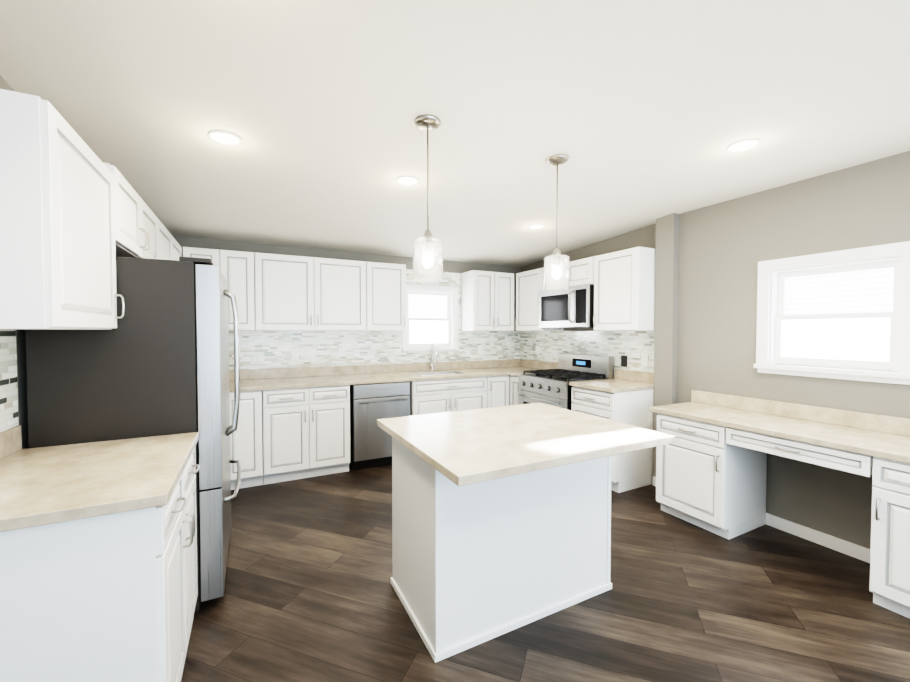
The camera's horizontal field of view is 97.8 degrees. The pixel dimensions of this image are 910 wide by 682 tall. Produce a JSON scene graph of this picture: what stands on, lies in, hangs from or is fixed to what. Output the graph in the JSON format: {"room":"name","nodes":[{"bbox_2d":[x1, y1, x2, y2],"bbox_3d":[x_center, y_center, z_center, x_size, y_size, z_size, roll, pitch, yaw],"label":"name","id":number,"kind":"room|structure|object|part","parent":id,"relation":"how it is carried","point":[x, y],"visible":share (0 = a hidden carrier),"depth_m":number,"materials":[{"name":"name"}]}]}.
{"room":"kitchen","nodes":[
{"label":"kitchen","id":0,"kind":"room"},
{"bbox_2d":[0,75,909,548],"bbox_3d":[0.843,0.161,1.308,4.690,2.440,7.840,-1,2,-27],"label":"wall","id":1,"kind":"structure","parent":0,"point":[710,257],"depth_m":2.93,"materials":[{"name":"grey paint"}]},
{"bbox_2d":[0,330,18,431],"bbox_3d":[-2.151,0.137,2.283,0.008,0.398,3.103,-1,2,-27],"label":"tile backsplash","id":2,"kind":"structure","parent":1,"relation":"attached to","point":[8,390],"depth_m":1.59,"materials":[{"name":"tile"}]},
{"bbox_2d":[0,89,124,329],"bbox_3d":[-1.510,-0.391,1.432,0.365,0.698,0.655,-1,2,-27],"label":"upper cabinet","id":3,"kind":"object","parent":1,"relation":"attached to","point":[57,242],"visible":1,"depth_m":1.22,"materials":[{"name":"white wood"}]},
{"bbox_2d":[103,162,157,258],"bbox_3d":[-1.872,-0.632,2.131,0.365,0.345,0.920,-1,2,-27],"label":"upper cabinet","id":4,"kind":"object","parent":1,"relation":"attached to","point":[136,233],"visible":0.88,"depth_m":2.06,"materials":[{"name":"white wood"}]},
{"bbox_2d":[157,218,181,260],"bbox_3d":[-2.316,-0.453,3.001,0.365,0.745,1.015,-1,2,-27],"label":"upper cabinet","id":5,"kind":"object","parent":1,"relation":"attached to","point":[169,247],"visible":0.19,"depth_m":2.88,"materials":[{"name":"white wood"}]},
{"bbox_2d":[183,247,254,330],"bbox_3d":[-2.223,-0.472,3.771,0.566,0.745,0.365,-1,2,-27],"label":"upper cabinet","id":6,"kind":"object","parent":1,"relation":"attached to","point":[237,268],"visible":0.35,"depth_m":3.71,"materials":[{"name":"white wood"}]},
{"bbox_2d":[254,252,365,330],"bbox_3d":[-1.493,-0.481,4.146,1.068,0.745,0.365,-1,2,-27],"label":"upper cabinet","id":7,"kind":"object","parent":1,"relation":"attached to","point":[298,293],"visible":1,"depth_m":3.99,"materials":[{"name":"white wood"}]},
{"bbox_2d":[229,269,519,369],"bbox_3d":[-0.830,-0.295,4.702,3.924,1.144,0.008,-1,2,-27],"label":"tile backsplash","id":8,"kind":"structure","parent":1,"relation":"attached to","point":[265,349],"depth_m":4.57,"materials":[{"name":"tile"}]},
{"bbox_2d":[478,346,482,353],"bbox_3d":[0.337,0.118,5.302,0.070,0.114,0.008,-1,2,-27],"label":"electrical outlet","id":9,"kind":"object","parent":8,"relation":"attached to","point":[480,349],"visible":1,"depth_m":5.30,"materials":[{"name":"white plastic"}]},
{"bbox_2d":[366,261,405,330],"bbox_3d":[-0.815,-0.490,4.494,0.452,0.745,0.365,-1,2,-27],"label":"upper cabinet","id":10,"kind":"object","parent":1,"relation":"attached to","point":[385,296],"visible":0.94,"depth_m":4.36,"materials":[{"name":"white wood"}]},
{"bbox_2d":[402,284,458,350],"bbox_3d":[-0.317,-0.289,5.002,0.760,0.812,0.150,-1,2,-27],"label":"window","id":11,"kind":"structure","parent":1,"relation":"in","point":[429,311],"depth_m":5.03,"materials":[{"name":"white glass"}]},
{"bbox_2d":[461,270,513,330],"bbox_3d":[0.434,-0.506,5.136,0.610,0.745,0.365,-1,2,-27],"label":"upper cabinet","id":12,"kind":"object","parent":1,"relation":"attached to","point":[487,300],"visible":1,"depth_m":5.00,"materials":[{"name":"white wood"}]},
{"bbox_2d":[515,268,562,330],"bbox_3d":[1.036,-0.502,4.968,0.365,0.745,0.527,-1,2,-27],"label":"upper cabinet","id":13,"kind":"object","parent":1,"relation":"attached to","point":[529,285],"visible":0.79,"depth_m":4.89,"materials":[{"name":"white wood"}]},
{"bbox_2d":[543,256,593,290],"bbox_3d":[1.333,-0.720,4.383,0.365,0.280,0.770,-1,2,-27],"label":"upper cabinet","id":14,"kind":"object","parent":1,"relation":"attached to","point":[581,271],"visible":0.25,"depth_m":4.14,"materials":[{"name":"white wood"}]},
{"bbox_2d":[538,284,593,327],"bbox_3d":[1.297,-0.360,4.373,0.447,0.429,0.760,-1,2,-27],"label":"microwave","id":15,"kind":"object","parent":14,"relation":"attached to","point":[572,307],"visible":0.83,"depth_m":4.21,"materials":[{"name":"silver metal"}]},
{"bbox_3d":[1.202,-0.356,4.136,0.060,0.340,0.018,-1,2,-27],"label":"handle","id":16,"kind":"part","parent":15,"relation":"part of","materials":[{"name":"silver metal"}]},
{"bbox_2d":[520,331,653,378],"bbox_3d":[1.417,0.140,4.642,0.008,0.519,2.169,-1,2,-27],"label":"tile backsplash","id":17,"kind":"structure","parent":1,"relation":"attached to","point":[632,346],"depth_m":4.40,"materials":[{"name":"tile"}]},
{"bbox_2d":[621,355,626,366],"bbox_3d":[1.719,0.204,4.036,0.008,0.114,0.070,-1,2,-27],"label":"outlet","id":18,"kind":"object","parent":17,"relation":"attached to","point":[623,360],"visible":1,"depth_m":4.04,"materials":[{"name":"grey plastic"}]},
{"bbox_2d":[641,353,647,365],"bbox_3d":[1.827,0.179,3.826,0.008,0.114,0.070,-1,2,-27],"label":"outlet","id":19,"kind":"object","parent":17,"relation":"attached to","point":[644,359],"visible":1,"depth_m":3.82,"materials":[{"name":"white plastic"}]},
{"bbox_2d":[593,246,654,330],"bbox_3d":[1.631,-0.473,3.810,0.365,0.745,0.508,-1,2,-27],"label":"upper cabinet","id":20,"kind":"object","parent":1,"relation":"attached to","point":[624,290],"visible":0.98,"depth_m":3.63,"materials":[{"name":"white wood"}]},
{"bbox_2d":[766,513,869,562],"bbox_3d":[3.151,1.342,1.195,0.021,0.085,5.238,-1,2,-27],"label":"baseboard","id":21,"kind":"structure","parent":1,"relation":"attached to","point":[833,542],"depth_m":2.62,"materials":[{"name":"white wood"}]},
{"bbox_2d":[754,241,909,384],"bbox_3d":[2.454,-0.167,2.597,0.150,0.817,0.805,-1,2,-27],"label":"window","id":22,"kind":"structure","parent":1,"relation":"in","point":[876,334],"depth_m":2.57,"materials":[{"name":"white"}]},
{"bbox_2d":[0,0,909,266],"bbox_3d":[0.832,-1.043,1.272,4.665,0.231,7.840,-1,2,-27],"label":"ceiling","id":23,"kind":"structure","parent":0,"point":[641,113],"depth_m":1.81,"materials":[{"name":"white paint"}]},
{"bbox_2d":[208,131,241,145],"bbox_3d":[-1.205,-1.061,2.081,0.156,0.006,0.156,-1,2,-27],"label":"recessed light","id":24,"kind":"object","parent":23,"relation":"in","point":[225,138],"visible":1,"depth_m":2.08,"materials":[{"name":"white plastic"}]},
{"bbox_2d":[396,176,418,184],"bbox_3d":[-0.317,-1.069,2.649,0.156,0.006,0.156,-1,2,-27],"label":"recessed light","id":25,"kind":"object","parent":23,"relation":"in","point":[407,180],"visible":1,"depth_m":2.64,"materials":[{"name":"white plastic"}]},
{"bbox_2d":[413,115,442,281],"bbox_3d":[-0.134,-0.687,1.954,0.148,0.774,0.148,-1,2,-27],"label":"pendant light","id":26,"kind":"object","parent":23,"relation":"hanging from","point":[427,123],"visible":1,"depth_m":1.93,"materials":[{"name":"white glass"}]},
{"bbox_3d":[-0.134,-0.398,1.962,0.148,0.195,0.148,-1,2,-27],"label":"lamp shade","id":27,"kind":"part","parent":26,"relation":"part of","materials":[{"name":"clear glass"}]},
{"bbox_3d":[-0.134,-0.400,1.962,0.056,0.080,0.056,-1,2,-27],"label":"bulb","id":28,"kind":"part","parent":26,"relation":"part of","materials":[{"name":"white glass"}]},
{"bbox_2d":[528,224,544,228],"bbox_3d":[0.763,-1.072,3.721,0.156,0.006,0.156,-1,2,-27],"label":"recessed light","id":29,"kind":"object","parent":23,"relation":"in","point":[536,226],"visible":1,"depth_m":3.71,"materials":[{"name":"white plastic"}]},
{"bbox_2d":[544,154,569,290],"bbox_3d":[0.610,-0.697,2.374,0.148,0.774,0.148,-1,2,-27],"label":"pendant light","id":30,"kind":"object","parent":23,"relation":"hanging from","point":[557,160],"visible":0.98,"depth_m":2.36,"materials":[{"name":"glass"}]},
{"bbox_3d":[0.610,-0.410,2.381,0.056,0.080,0.056,-1,2,-27],"label":"bulb","id":31,"kind":"part","parent":30,"relation":"part of","materials":[{"name":"white glass"}]},
{"bbox_3d":[0.610,-0.408,2.381,0.148,0.195,0.148,-1,2,-27],"label":"lamp shade","id":32,"kind":"part","parent":30,"relation":"part of","materials":[{"name":"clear glass"}]},
{"bbox_2d":[726,138,760,151],"bbox_3d":[1.589,-1.076,2.189,0.156,0.006,0.156,-1,2,-27],"label":"recessed light","id":33,"kind":"object","parent":23,"relation":"in","point":[742,145],"visible":1,"depth_m":2.19,"materials":[{"name":"white plastic"}]},
{"bbox_2d":[181,464,909,681],"bbox_3d":[0.832,1.411,1.333,4.665,0.060,7.840,-1,2,-27],"label":"floor","id":34,"kind":"structure","parent":0,"point":[310,594],"depth_m":1.99,"materials":[{"name":"brown wood"}]},
{"bbox_2d":[0,446,199,681],"bbox_3d":[-1.343,0.936,1.457,0.655,0.883,0.820,-1,2,-27],"label":"base cabinet","id":35,"kind":"object","parent":34,"relation":"on","point":[109,598],"visible":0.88,"depth_m":1.16,"materials":[{"name":"white wood"}]},
{"bbox_2d":[0,425,198,531],"bbox_3d":[-1.351,0.425,1.430,0.643,0.134,0.841,-1,2,-27],"label":"countertop","id":36,"kind":"structure","parent":35,"relation":"on","point":[39,486],"depth_m":1.35,"materials":[{"name":"beige stone"}]},
{"bbox_2d":[25,257,240,611],"bbox_3d":[-1.664,0.471,2.260,0.781,1.774,0.905,-1,2,-27],"label":"refrigerator","id":37,"kind":"object","parent":34,"relation":"on","point":[155,362],"visible":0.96,"depth_m":1.88,"materials":[{"name":"grey metal"}]},
{"bbox_3d":[-1.354,0.268,2.414,0.084,1.152,0.724,-1,2,-27],"label":"handle","id":38,"kind":"part","parent":37,"relation":"part of","materials":[{"name":"silver metal"}]},
{"bbox_2d":[230,390,262,489],"bbox_3d":[-2.005,0.879,3.773,0.300,0.883,0.620,-1,2,-27],"label":"base cabinet","id":39,"kind":"object","parent":34,"relation":"on","point":[246,447],"visible":0.65,"depth_m":3.52,"materials":[{"name":"white wood"}]},
{"bbox_2d":[262,385,349,484],"bbox_3d":[-1.512,0.874,4.007,0.780,0.883,0.655,-1,2,-27],"label":"base cabinet","id":40,"kind":"object","parent":34,"relation":"on","point":[305,432],"visible":0.96,"depth_m":3.74,"materials":[{"name":"white wood"}]},
{"bbox_2d":[349,381,409,469],"bbox_3d":[-0.863,0.867,4.314,0.600,0.881,0.641,-1,2,-27],"label":"dishwasher","id":41,"kind":"object","parent":34,"relation":"on","point":[370,439],"visible":0.56,"depth_m":4.04,"materials":[{"name":"silver metal"}]},
{"bbox_3d":[-0.727,0.614,4.041,0.498,0.017,0.043,-1,2,-27],"label":"handle","id":42,"kind":"part","parent":41,"relation":"part of","materials":[{"name":"silver metal"}]},
{"bbox_2d":[409,371,486,415],"bbox_3d":[-0.171,0.841,4.695,0.925,0.914,0.655,-1,2,-27],"label":"base cabinet","id":43,"kind":"object","parent":34,"relation":"on","point":[441,396],"visible":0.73,"depth_m":4.42,"materials":[{"name":"white wood"}]},
{"bbox_2d":[229,359,536,391],"bbox_3d":[-0.823,0.353,4.361,4.262,0.135,0.647,-1,2,-27],"label":"countertop","id":44,"kind":"structure","parent":43,"relation":"on","point":[308,377],"depth_m":4.33,"materials":[{"name":"beige stone"}]},
{"bbox_2d":[430,342,438,370],"bbox_3d":[-0.220,0.190,4.859,0.116,0.366,0.217,-1,2,-27],"label":"faucet","id":45,"kind":"object","parent":44,"relation":"on","point":[437,356],"visible":1,"depth_m":4.90,"materials":[{"name":"silver metal"}]},
{"bbox_2d":[413,371,465,374],"bbox_3d":[-0.180,0.486,4.698,0.596,0.204,0.386,-1,2,-27],"label":"sink","id":46,"kind":"object","parent":44,"relation":"in","point":[443,372],"depth_m":4.87,"materials":[{"name":"silver metal"}]},
{"bbox_2d":[486,375,509,407],"bbox_3d":[0.387,0.849,4.982,0.320,0.883,0.655,-1,2,-27],"label":"base cabinet","id":47,"kind":"object","parent":34,"relation":"on","point":[497,391],"visible":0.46,"depth_m":4.71,"materials":[{"name":"white wood"}]},
{"bbox_2d":[509,361,557,376],"bbox_3d":[0.978,0.343,4.793,0.662,0.135,0.231,-1,2,-27],"label":"countertop","id":48,"kind":"structure","parent":47,"relation":"on","point":[515,369],"depth_m":5.14,"materials":[{"name":"beige stone"}]},
{"bbox_2d":[510,376,519,405],"bbox_3d":[0.972,0.854,4.808,0.655,0.883,0.242,-1,2,-27],"label":"base cabinet","id":49,"kind":"object","parent":34,"relation":"on","point":[514,389],"visible":0.15,"depth_m":4.70,"materials":[{"name":"white wood"}]},
{"bbox_2d":[377,403,674,662],"bbox_3d":[0.299,0.903,2.063,1.155,0.920,0.991,-1,2,-27],"label":"kitchen island","id":50,"kind":"object","parent":34,"relation":"on","point":[501,520],"visible":1,"depth_m":1.88,"materials":[{"name":"white wood"}]},
{"bbox_2d":[518,353,613,409],"bbox_3d":[1.167,0.733,4.334,0.718,1.147,0.760,-1,2,-27],"label":"range","id":51,"kind":"object","parent":34,"relation":"on","point":[552,387],"visible":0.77,"depth_m":4.22,"materials":[{"name":"silver metal"}]},
{"bbox_2d":[571,386,653,492],"bbox_3d":[1.502,0.879,3.777,0.655,0.883,0.508,-1,2,-27],"label":"base cabinet","id":52,"kind":"object","parent":34,"relation":"on","point":[631,470],"visible":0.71,"depth_m":3.55,"materials":[{"name":"white wood"}]},
{"bbox_2d":[569,369,653,392],"bbox_3d":[1.514,0.368,3.772,0.643,0.135,0.523,-1,2,-27],"label":"countertop","id":53,"kind":"structure","parent":52,"relation":"on","point":[625,380],"depth_m":3.77,"materials":[{"name":"beige stone"}]},
{"bbox_2d":[656,413,766,539],"bbox_3d":[1.902,0.951,2.987,0.575,0.779,0.505,-1,2,-27],"label":"base cabinet","id":54,"kind":"object","parent":34,"relation":"on","point":[708,478],"visible":0.88,"depth_m":2.80,"materials":[{"name":"white wood"}]},
{"bbox_2d":[869,456,909,618],"bbox_3d":[2.475,0.978,1.874,0.575,0.779,0.600,-1,2,-27],"label":"base cabinet","id":55,"kind":"object","parent":34,"relation":"on","point":[889,586],"visible":0.96,"depth_m":1.96,"materials":[{"name":"white wood"}]},
{"bbox_2d":[649,390,909,476],"bbox_3d":[2.405,0.573,2.008,0.583,0.248,2.800,-1,2,-27],"label":"countertop","id":56,"kind":"structure","parent":55,"relation":"on","point":[880,436],"depth_m":2.44,"materials":[{"name":"beige stone"}]},
{"bbox_3d":[2.124,0.631,2.416,0.455,0.112,0.692,-1,2,-27],"label":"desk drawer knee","id":57,"kind":"part","parent":56,"relation":"part of","materials":[{"name":"white wood"}]}
]}

